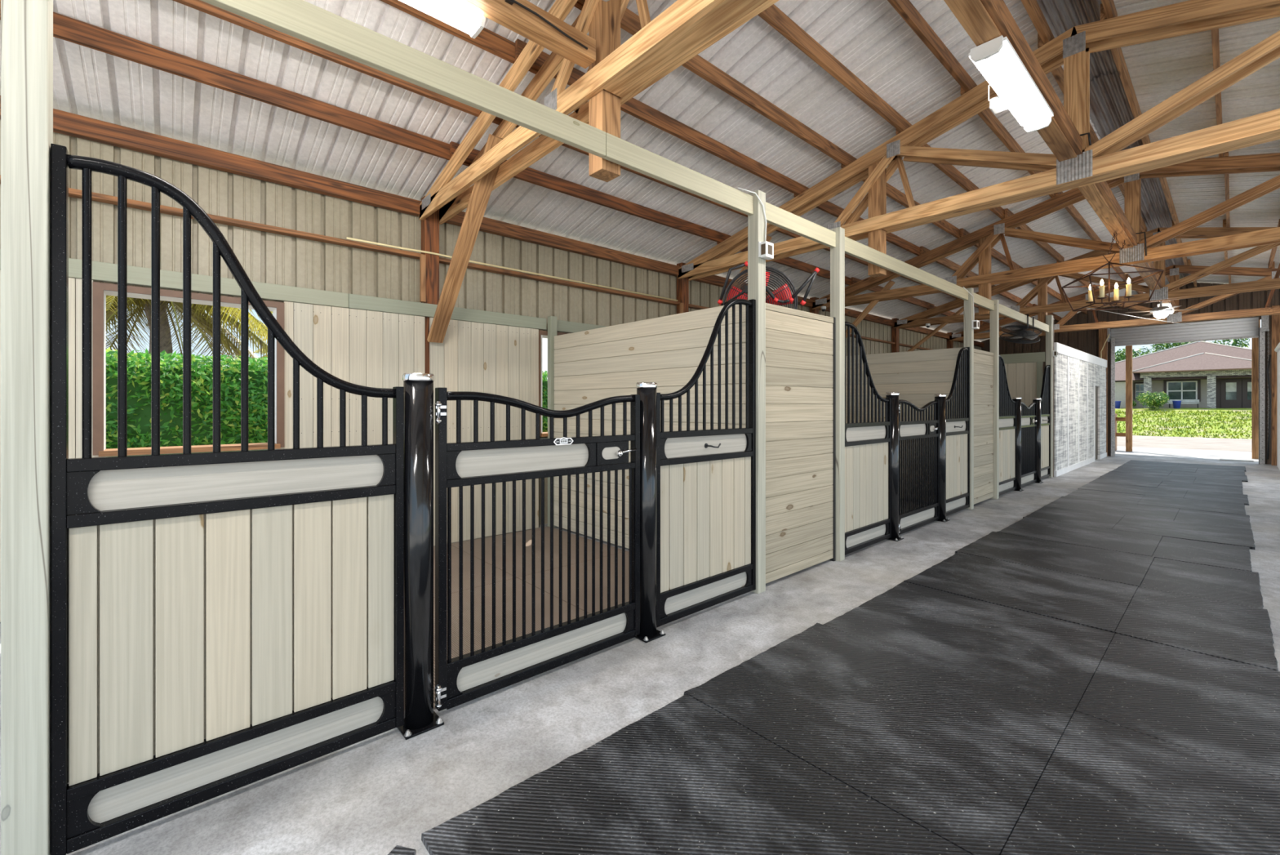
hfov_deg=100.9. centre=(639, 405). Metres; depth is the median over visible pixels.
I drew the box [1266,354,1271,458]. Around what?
hose
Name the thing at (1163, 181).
purlin
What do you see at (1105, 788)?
rubber mat
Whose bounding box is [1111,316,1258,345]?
curtain
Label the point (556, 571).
mat
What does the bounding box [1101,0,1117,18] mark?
purlin
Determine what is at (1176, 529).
rubber mat
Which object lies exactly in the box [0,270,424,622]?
boards
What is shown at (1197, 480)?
rubber mat
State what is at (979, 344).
beam
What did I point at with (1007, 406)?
panel
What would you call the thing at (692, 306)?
girt
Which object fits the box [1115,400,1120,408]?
bin
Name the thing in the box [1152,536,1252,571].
rubber mat
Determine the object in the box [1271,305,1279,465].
post
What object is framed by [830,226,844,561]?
post
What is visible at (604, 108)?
post
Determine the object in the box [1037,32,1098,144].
purlin
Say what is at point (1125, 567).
rubber mat
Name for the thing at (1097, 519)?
rubber mat
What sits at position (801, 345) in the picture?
partition wall
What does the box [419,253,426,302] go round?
nailer
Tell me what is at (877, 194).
post
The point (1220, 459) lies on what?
door mat
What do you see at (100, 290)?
window
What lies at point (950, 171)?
purlin
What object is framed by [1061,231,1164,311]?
chandelier
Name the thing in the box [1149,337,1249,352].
tree
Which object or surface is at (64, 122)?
beam
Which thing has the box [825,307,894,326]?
beam
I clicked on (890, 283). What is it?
knee brace
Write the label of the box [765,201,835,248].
header beam
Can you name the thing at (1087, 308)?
cord
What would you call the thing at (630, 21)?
purlin
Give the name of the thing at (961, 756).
rubber mat
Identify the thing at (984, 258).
post
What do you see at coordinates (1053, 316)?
post
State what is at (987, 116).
purlin
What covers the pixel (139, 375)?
hedge
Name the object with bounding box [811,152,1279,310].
roof truss
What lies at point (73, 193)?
beam
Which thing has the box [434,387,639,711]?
gate
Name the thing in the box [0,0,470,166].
purlin
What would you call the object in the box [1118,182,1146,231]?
purlin
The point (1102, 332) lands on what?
post
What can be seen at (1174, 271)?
roof truss
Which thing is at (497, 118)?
purlin
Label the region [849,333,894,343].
girt
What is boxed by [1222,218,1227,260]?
purlin
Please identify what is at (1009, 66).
diffuser
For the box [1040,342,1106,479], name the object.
wall
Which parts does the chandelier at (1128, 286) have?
chain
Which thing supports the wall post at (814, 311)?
on the floor
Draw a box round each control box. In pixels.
[758,240,773,259]
[971,320,979,328]
[1053,350,1057,356]
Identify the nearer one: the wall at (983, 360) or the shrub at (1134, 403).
the wall at (983, 360)
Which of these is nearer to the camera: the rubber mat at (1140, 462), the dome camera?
the dome camera
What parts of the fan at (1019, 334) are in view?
blade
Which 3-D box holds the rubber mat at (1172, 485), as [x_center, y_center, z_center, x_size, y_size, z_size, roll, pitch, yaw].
[9.890,1.449,9.343,1.191,0.022,1.008,0,0,-42]
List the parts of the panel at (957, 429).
rail, rail, rail, rail, rail, plate, plate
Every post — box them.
[0,0,53,854]
[397,373,444,739]
[421,195,439,546]
[547,315,556,527]
[588,0,620,182]
[635,382,665,642]
[676,262,688,313]
[747,189,765,593]
[809,297,818,314]
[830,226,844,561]
[867,160,886,277]
[885,391,903,541]
[891,318,898,352]
[933,394,950,521]
[946,332,952,348]
[964,287,973,509]
[978,235,991,315]
[990,298,999,498]
[1012,396,1023,491]
[1032,397,1043,483]
[1037,277,1047,336]
[1045,315,1053,477]
[1053,315,1053,476]
[1098,320,1107,456]
[1125,345,1132,451]
[1251,319,1260,458]
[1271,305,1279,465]
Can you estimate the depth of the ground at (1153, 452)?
16.16 m
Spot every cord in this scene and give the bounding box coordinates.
[737,186,766,240]
[963,286,973,319]
[1087,307,1233,324]
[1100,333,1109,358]
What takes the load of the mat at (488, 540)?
on the floor
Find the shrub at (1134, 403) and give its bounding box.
[1132,400,1137,406]
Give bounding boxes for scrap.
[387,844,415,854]
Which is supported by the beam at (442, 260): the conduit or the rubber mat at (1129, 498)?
the conduit
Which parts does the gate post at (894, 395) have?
plate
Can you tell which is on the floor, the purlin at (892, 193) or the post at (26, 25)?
the post at (26, 25)
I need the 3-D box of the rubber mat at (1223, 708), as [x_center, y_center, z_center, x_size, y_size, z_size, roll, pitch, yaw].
[2.774,1.450,2.680,1.283,0.020,0.688,0,0,-42]
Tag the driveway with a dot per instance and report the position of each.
(1138, 441)
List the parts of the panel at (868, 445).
plate, plate, rail, rail, rail, rail, rail, plate, plate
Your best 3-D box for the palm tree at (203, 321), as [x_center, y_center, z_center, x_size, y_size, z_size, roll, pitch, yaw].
[-9.529,-0.643,10.488,5.614,4.681,5.601,0,0,-42]
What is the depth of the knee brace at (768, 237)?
7.18 m
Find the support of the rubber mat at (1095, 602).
on the floor
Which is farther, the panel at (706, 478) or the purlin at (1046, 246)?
the purlin at (1046, 246)
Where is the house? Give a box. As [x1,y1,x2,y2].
[1115,341,1251,408]
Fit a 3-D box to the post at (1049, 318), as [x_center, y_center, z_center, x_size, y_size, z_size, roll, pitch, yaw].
[8.347,-0.190,10.786,0.095,3.300,0.100,0,0,-42]
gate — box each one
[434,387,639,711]
[898,399,939,534]
[1021,401,1037,487]
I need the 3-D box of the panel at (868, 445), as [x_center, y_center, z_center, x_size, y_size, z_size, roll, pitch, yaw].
[2.314,0.302,5.404,1.073,2.255,0.050,0,0,-42]
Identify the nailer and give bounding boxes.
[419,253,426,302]
[680,302,684,313]
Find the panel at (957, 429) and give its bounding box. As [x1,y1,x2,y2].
[946,346,969,515]
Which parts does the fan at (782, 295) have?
blade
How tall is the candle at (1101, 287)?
0.231 m
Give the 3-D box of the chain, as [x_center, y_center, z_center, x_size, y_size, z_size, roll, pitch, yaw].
[15.478,-0.324,13.023,0.023,3.132,0.023,0,0,3]
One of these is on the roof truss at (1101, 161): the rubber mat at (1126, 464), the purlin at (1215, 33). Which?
the purlin at (1215, 33)
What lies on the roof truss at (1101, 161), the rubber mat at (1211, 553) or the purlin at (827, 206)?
the purlin at (827, 206)
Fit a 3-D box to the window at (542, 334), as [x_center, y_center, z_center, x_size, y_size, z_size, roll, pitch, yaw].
[-1.023,-0.263,6.586,0.665,1.265,0.265,0,0,-42]
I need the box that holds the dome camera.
[821,306,826,311]
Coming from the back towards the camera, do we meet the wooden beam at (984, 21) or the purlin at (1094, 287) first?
the purlin at (1094, 287)
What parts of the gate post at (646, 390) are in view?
plate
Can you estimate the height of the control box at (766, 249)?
0.125 m
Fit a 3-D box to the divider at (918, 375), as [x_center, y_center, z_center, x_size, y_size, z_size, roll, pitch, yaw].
[3.679,0.300,8.610,0.040,2.260,2.840,0,0,-42]
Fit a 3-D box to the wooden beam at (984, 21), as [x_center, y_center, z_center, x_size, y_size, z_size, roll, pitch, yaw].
[2.332,-2.170,3.313,3.574,0.140,0.155,0,0,-42]
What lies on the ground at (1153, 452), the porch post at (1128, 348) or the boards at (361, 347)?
the porch post at (1128, 348)
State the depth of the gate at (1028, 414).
9.67 m
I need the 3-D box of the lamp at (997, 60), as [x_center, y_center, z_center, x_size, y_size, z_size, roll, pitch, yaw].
[2.428,-2.035,3.483,1.220,0.140,0.260,0,0,-42]
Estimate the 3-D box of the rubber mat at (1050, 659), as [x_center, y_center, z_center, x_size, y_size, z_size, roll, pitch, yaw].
[2.110,1.450,3.426,1.280,0.021,1.306,0,0,-42]
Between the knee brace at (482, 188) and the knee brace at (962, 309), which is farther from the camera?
the knee brace at (962, 309)
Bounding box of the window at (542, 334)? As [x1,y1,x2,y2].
[538,329,568,436]
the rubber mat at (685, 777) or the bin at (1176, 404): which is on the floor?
the rubber mat at (685, 777)
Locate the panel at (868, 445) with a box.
[844,321,891,555]
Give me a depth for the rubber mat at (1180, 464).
12.51 m
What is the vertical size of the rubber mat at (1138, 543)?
0.025 m
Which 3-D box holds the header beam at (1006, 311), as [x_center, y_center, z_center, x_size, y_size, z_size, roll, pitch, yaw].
[6.951,-1.561,9.556,3.621,0.142,0.040,0,0,-42]
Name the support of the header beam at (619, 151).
attached to the post at (756, 222)
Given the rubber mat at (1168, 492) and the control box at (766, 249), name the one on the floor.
the rubber mat at (1168, 492)
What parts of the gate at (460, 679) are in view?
plate, plate, rail, rail, rail, rail, rail, plate, rail, latch plate, latch handle, plate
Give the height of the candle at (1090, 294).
0.231 m
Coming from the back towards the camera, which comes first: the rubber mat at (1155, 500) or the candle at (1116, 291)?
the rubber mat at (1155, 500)
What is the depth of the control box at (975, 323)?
7.42 m
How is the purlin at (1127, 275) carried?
on the roof truss at (1174, 271)
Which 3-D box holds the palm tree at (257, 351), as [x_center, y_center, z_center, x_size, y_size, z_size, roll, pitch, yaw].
[-10.727,-0.062,15.925,2.016,3.512,2.058,0,0,1]
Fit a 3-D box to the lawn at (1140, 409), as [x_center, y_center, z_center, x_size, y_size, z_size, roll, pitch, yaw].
[53.115,0.930,54.029,80.000,1.540,90.000,0,0,-42]
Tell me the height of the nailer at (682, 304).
0.480 m
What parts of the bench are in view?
backrest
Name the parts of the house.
window sash, pane, window sash, pane, door, pane, pane, door, pane, pane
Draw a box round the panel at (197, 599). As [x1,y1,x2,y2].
[50,143,404,854]
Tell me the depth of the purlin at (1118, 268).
12.20 m
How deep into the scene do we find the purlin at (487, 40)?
3.75 m
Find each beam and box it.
[0,95,422,216]
[0,174,423,259]
[200,0,605,157]
[439,257,679,305]
[444,211,679,275]
[453,0,595,68]
[602,132,753,215]
[693,275,813,306]
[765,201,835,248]
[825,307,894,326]
[844,236,968,300]
[901,326,950,338]
[943,0,1082,161]
[955,340,984,346]
[973,292,994,310]
[999,303,1048,332]
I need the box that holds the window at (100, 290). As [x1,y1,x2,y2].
[93,281,284,456]
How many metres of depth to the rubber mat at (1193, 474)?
10.91 m
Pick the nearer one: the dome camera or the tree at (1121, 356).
the dome camera
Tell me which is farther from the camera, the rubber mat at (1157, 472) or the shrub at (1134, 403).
the shrub at (1134, 403)
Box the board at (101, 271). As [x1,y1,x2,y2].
[0,248,348,307]
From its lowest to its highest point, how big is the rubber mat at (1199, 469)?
0.023 m
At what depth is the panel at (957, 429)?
7.22 m
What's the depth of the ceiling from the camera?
4.92 m
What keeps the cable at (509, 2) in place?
attached to the beam at (513, 17)
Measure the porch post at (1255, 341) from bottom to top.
4.334 m
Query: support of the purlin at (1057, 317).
on the roof truss at (1174, 271)
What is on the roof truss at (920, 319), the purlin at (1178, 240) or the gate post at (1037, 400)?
the purlin at (1178, 240)
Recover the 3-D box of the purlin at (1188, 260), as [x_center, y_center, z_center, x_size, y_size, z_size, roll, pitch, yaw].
[13.583,-3.230,13.000,3.260,0.133,0.038,0,0,-42]
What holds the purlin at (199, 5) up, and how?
on the roof truss at (686, 28)
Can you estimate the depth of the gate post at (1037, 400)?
10.00 m
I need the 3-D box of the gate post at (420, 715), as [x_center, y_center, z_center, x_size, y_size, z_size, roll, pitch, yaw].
[-1.016,0.656,2.429,0.174,1.608,0.175,0,0,-42]
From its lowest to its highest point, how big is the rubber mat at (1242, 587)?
0.020 m
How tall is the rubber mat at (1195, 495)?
0.024 m
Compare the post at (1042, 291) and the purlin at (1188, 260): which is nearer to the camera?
the post at (1042, 291)
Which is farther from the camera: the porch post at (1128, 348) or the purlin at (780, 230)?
the porch post at (1128, 348)
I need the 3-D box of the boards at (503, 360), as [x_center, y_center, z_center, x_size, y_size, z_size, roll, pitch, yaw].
[-1.689,0.270,5.883,1.285,2.360,0.034,0,0,-42]
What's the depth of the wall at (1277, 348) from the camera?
12.28 m
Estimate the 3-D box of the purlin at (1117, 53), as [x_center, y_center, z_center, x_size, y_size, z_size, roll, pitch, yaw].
[5.317,-3.241,5.690,4.050,0.133,0.038,0,0,-42]
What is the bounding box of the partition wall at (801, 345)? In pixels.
[765,302,835,583]
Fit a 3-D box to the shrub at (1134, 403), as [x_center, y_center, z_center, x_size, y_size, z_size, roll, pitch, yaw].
[37.133,-0.169,39.955,0.643,0.590,0.592,0,0,-29]
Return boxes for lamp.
[399,0,485,38]
[968,35,1053,133]
[1157,302,1173,314]
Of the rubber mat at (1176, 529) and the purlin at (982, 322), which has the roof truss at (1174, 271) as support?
the purlin at (982, 322)
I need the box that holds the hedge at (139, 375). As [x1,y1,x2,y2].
[106,346,547,448]
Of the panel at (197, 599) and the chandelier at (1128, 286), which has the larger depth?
the chandelier at (1128, 286)
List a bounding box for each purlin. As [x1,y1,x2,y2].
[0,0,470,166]
[172,0,501,124]
[379,0,538,74]
[449,141,730,242]
[479,110,747,217]
[515,38,809,195]
[573,0,583,10]
[577,0,857,166]
[716,241,851,285]
[757,4,912,132]
[775,227,867,266]
[794,194,919,255]
[840,164,959,238]
[850,276,934,309]
[887,0,977,92]
[896,128,1004,219]
[899,275,959,298]
[920,245,994,287]
[926,306,980,325]
[960,86,1054,197]
[960,228,1023,269]
[980,320,1009,331]
[994,284,1032,306]
[1004,208,1064,262]
[1021,0,1054,44]
[1031,280,1062,300]
[1032,303,1061,320]
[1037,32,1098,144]
[1054,191,1102,241]
[1056,260,1093,289]
[1064,295,1087,314]
[1093,284,1108,297]
[1100,3,1151,144]
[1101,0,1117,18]
[1114,266,1125,279]
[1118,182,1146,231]
[1125,273,1143,293]
[1159,177,1179,224]
[1164,265,1169,283]
[1172,219,1187,265]
[1187,258,1196,286]
[1211,28,1223,156]
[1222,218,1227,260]
[1223,151,1230,227]
[1268,218,1279,267]
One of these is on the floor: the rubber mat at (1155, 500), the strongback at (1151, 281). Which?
the rubber mat at (1155, 500)
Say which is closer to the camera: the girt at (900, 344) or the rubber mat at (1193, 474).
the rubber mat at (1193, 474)
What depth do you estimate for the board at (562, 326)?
6.60 m
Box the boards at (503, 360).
[429,317,538,546]
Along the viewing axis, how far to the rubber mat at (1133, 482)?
10.07 m
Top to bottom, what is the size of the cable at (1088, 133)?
0.114 m
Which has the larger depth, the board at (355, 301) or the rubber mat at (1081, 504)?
the rubber mat at (1081, 504)
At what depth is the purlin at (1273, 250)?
10.23 m
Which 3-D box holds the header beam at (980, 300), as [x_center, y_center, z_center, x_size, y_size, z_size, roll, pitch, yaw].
[5.111,-1.561,7.917,1.111,0.142,0.040,0,0,-42]
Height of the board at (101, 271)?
0.133 m
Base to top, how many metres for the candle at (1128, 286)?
0.231 m
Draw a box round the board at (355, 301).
[348,293,546,329]
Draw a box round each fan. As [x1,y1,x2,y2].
[717,261,819,309]
[1000,314,1041,343]
[1125,301,1197,318]
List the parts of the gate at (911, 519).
rail, rail, rail, rail, rail, plate, latch plate, plate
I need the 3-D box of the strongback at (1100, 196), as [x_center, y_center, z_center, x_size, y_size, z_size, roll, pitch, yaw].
[5.176,-2.170,5.848,3.574,0.140,0.155,0,0,-42]
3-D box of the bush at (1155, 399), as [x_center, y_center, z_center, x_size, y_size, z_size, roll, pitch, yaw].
[36.886,-0.386,38.087,2.156,1.424,1.890,0,0,-42]
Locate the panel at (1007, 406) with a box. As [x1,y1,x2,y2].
[999,355,1017,495]
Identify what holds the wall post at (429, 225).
on the floor
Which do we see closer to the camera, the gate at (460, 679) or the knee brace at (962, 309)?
the gate at (460, 679)
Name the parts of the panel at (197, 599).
plate, plate, rail, rail, rail, rail, rail, plate, plate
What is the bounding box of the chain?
[1267,328,1269,431]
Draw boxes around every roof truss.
[418,0,778,224]
[676,0,1279,280]
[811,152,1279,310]
[893,226,1279,328]
[948,264,1279,341]
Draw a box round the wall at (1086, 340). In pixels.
[981,282,1279,464]
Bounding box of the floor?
[0,454,1279,854]
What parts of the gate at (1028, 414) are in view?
rail, rail, rail, rail, rail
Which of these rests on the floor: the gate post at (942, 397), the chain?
the gate post at (942, 397)
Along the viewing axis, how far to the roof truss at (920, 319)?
9.68 m
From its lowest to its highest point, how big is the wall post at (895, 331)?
3.620 m
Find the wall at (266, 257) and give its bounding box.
[0,119,981,524]
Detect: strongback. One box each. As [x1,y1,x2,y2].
[1078,181,1137,248]
[1133,262,1162,289]
[1159,299,1177,314]
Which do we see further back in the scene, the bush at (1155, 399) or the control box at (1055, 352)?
the bush at (1155, 399)
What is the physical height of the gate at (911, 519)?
1.523 m
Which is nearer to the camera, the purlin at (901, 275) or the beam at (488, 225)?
the beam at (488, 225)
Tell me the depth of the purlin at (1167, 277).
13.16 m
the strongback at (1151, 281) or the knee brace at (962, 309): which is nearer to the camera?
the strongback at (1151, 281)
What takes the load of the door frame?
attached to the post at (1102, 332)
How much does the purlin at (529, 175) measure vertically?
0.133 m
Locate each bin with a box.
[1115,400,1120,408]
[1172,400,1181,408]
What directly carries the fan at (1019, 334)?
hanging from the header beam at (1006, 311)
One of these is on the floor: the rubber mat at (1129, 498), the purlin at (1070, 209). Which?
the rubber mat at (1129, 498)
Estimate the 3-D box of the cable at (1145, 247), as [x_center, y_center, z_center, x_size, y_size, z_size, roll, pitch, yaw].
[6.553,-2.116,6.948,0.045,0.313,0.152,0,0,-42]
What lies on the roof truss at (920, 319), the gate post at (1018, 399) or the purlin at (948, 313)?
the purlin at (948, 313)
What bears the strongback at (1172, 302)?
attached to the roof truss at (1174, 271)
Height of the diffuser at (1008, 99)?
0.054 m
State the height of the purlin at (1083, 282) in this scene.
0.133 m
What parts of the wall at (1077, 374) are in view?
rail, rail, rail, rail, rail, door panel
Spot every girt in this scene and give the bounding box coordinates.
[688,303,708,309]
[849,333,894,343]
[898,342,931,350]
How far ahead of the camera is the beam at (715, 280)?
8.63 m
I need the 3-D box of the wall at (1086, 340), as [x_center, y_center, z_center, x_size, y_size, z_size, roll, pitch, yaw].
[14.695,-0.943,14.274,0.036,4.805,9.560,0,0,-42]
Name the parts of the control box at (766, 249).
plate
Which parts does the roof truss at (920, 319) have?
gusset plate, gusset plate, king post, gusset plate, king post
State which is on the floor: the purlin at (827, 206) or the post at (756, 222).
the post at (756, 222)
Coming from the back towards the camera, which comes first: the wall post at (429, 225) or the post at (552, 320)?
the post at (552, 320)
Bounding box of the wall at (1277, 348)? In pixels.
[1274,342,1279,469]
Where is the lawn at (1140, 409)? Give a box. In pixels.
[1115,407,1251,439]
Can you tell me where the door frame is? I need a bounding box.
[1106,315,1268,464]
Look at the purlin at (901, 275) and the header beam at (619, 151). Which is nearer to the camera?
the header beam at (619, 151)
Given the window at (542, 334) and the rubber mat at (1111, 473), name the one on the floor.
the rubber mat at (1111, 473)
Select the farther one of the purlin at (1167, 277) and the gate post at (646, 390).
the purlin at (1167, 277)
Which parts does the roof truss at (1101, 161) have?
gusset plate, gusset plate, gusset plate, gusset plate, gusset plate, king post, king post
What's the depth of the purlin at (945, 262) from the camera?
9.81 m
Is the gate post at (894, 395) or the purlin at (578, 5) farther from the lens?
the gate post at (894, 395)
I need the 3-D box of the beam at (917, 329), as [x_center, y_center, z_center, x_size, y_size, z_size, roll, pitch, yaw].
[7.753,-2.035,14.410,3.656,0.140,0.080,0,0,-42]
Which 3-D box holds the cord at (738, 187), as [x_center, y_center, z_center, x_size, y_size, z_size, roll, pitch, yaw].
[0.871,-1.460,4.059,0.309,0.370,0.029,0,0,-34]
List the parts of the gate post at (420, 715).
plate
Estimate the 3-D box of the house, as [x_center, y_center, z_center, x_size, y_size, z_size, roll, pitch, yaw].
[44.853,-2.364,42.982,15.835,5.688,17.564,0,0,-42]
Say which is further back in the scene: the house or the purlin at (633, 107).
the house
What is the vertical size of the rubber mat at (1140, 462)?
0.022 m
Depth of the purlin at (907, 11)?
4.46 m
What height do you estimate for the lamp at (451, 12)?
0.084 m
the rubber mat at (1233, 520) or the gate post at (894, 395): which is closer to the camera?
the gate post at (894, 395)
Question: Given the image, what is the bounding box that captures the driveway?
[1116,435,1251,451]
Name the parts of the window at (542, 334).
sill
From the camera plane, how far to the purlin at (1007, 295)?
12.79 m
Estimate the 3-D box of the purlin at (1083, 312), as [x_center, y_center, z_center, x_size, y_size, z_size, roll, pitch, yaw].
[12.086,-2.789,14.680,3.260,0.133,0.038,0,0,-42]
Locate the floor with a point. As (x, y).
(377, 793)
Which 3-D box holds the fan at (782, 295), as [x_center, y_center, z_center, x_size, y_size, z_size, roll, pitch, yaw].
[1.069,-0.924,4.665,0.763,0.678,0.716,0,0,-23]
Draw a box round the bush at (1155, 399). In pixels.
[1135,390,1170,409]
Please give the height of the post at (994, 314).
3.120 m
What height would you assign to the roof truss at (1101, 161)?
1.308 m
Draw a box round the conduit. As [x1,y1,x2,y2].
[346,236,678,301]
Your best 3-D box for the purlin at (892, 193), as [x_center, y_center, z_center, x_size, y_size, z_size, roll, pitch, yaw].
[3.820,-2.778,7.370,4.050,0.133,0.038,0,0,-42]
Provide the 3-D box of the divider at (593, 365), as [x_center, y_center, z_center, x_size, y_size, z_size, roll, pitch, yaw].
[-0.068,0.300,5.270,0.040,2.260,2.840,0,0,-42]
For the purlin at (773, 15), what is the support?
on the roof truss at (1101, 161)
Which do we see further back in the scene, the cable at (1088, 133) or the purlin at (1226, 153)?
the purlin at (1226, 153)
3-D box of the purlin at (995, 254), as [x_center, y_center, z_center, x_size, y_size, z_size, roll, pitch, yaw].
[6.692,-2.789,9.873,4.050,0.133,0.038,0,0,-42]
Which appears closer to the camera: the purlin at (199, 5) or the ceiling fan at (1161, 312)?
the purlin at (199, 5)
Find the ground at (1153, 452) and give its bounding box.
[1115,445,1258,462]
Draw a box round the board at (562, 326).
[556,320,607,333]
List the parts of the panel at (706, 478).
plate, plate, rail, rail, rail, rail, rail, plate, plate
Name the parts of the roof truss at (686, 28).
gusset plate, gusset plate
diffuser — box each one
[420,0,481,28]
[976,59,1034,130]
[991,44,1049,127]
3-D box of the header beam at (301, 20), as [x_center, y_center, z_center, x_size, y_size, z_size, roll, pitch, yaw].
[-1.046,-1.561,2.429,2.226,0.142,0.040,0,0,-42]
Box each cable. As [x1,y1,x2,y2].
[505,0,587,49]
[1080,132,1091,145]
[1135,231,1146,255]
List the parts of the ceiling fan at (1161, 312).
blade, motor, lamp shade, blade, blade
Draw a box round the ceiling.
[0,0,1279,342]
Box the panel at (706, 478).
[656,298,755,627]
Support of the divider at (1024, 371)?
on the floor
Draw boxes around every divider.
[554,304,745,548]
[845,346,963,501]
[999,351,1045,406]
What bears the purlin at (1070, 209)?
on the roof truss at (920, 319)
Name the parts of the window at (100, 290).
sill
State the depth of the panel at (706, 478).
3.78 m
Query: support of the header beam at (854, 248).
attached to the post at (837, 253)
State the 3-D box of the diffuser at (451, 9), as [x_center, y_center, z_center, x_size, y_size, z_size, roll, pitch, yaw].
[-1.306,-2.067,2.458,1.180,0.054,0.056,0,0,-42]
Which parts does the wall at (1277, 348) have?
panel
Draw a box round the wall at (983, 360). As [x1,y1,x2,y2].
[973,348,993,504]
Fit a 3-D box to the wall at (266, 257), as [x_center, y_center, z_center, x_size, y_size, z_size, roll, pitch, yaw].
[2.886,-0.340,10.177,23.050,3.600,0.036,0,0,-42]
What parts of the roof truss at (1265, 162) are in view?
gusset plate, gusset plate, gusset plate, king post, gusset plate, gusset plate, king post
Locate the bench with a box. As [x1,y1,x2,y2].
[1167,399,1199,408]
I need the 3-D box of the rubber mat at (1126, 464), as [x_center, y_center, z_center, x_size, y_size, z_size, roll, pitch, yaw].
[12.057,1.448,12.323,1.192,0.025,1.257,0,0,-42]
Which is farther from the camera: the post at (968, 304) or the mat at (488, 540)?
the post at (968, 304)
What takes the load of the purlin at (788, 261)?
on the roof truss at (1101, 161)
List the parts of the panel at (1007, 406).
rail, rail, rail, rail, rail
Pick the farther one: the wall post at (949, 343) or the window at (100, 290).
the wall post at (949, 343)
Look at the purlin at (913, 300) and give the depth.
11.65 m
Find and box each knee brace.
[426,133,502,342]
[719,235,772,306]
[845,280,895,337]
[907,306,964,351]
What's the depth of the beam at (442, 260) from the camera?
6.58 m
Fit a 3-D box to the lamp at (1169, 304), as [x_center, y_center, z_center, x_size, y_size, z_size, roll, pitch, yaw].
[11.171,-2.053,11.228,1.220,0.084,0.190,0,0,-42]
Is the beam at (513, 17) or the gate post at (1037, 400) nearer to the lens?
the beam at (513, 17)
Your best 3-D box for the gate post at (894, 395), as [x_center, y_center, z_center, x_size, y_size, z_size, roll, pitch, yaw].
[2.771,0.656,5.804,0.174,1.608,0.175,0,0,-42]
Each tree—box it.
[106,294,273,367]
[253,347,267,362]
[1115,346,1156,361]
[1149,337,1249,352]
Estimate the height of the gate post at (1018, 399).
1.608 m
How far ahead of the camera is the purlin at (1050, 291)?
12.93 m
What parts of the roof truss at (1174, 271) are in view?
gusset plate, gusset plate, king post, gusset plate, gusset plate, gusset plate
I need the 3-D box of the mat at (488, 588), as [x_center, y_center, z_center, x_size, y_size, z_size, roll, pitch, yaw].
[-1.006,1.453,3.500,1.215,0.014,1.455,0,0,-42]
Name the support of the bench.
on the lawn at (1140, 409)
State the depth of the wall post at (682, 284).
8.02 m
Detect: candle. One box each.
[1088,284,1093,302]
[1099,279,1104,297]
[1113,282,1119,300]
[1125,277,1131,296]
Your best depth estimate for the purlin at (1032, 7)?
4.41 m
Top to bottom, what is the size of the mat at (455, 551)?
0.014 m
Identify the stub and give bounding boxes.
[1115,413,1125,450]
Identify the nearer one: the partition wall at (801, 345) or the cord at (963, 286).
the partition wall at (801, 345)
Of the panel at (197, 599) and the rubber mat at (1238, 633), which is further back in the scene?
the rubber mat at (1238, 633)
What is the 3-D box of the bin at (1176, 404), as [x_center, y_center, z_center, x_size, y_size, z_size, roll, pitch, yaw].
[38.767,-0.075,38.190,0.468,0.550,0.480,0,0,-42]
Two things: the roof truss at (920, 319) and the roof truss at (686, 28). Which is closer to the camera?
the roof truss at (686, 28)
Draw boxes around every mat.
[421,693,972,854]
[433,545,512,597]
[433,577,589,703]
[451,526,626,577]
[517,551,628,613]
[684,622,1074,854]
[823,581,1115,711]
[903,551,1137,632]
[955,531,1154,586]
[996,517,1162,555]
[1000,710,1279,854]
[1022,505,1124,528]
[1044,496,1179,520]
[1065,488,1145,503]
[1075,632,1279,777]
[1077,481,1187,497]
[1091,475,1162,487]
[1102,471,1195,483]
[1111,466,1172,475]
[1111,515,1255,549]
[1115,586,1278,671]
[1119,462,1197,471]
[1124,459,1179,466]
[1137,494,1245,514]
[1140,557,1263,608]
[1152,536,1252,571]
[1157,480,1243,493]
[1168,471,1248,481]
[1173,508,1251,528]
[1177,462,1246,471]
[1183,489,1248,505]
[1193,477,1242,487]
[1195,467,1244,475]
[1219,457,1253,462]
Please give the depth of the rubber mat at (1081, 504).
7.44 m

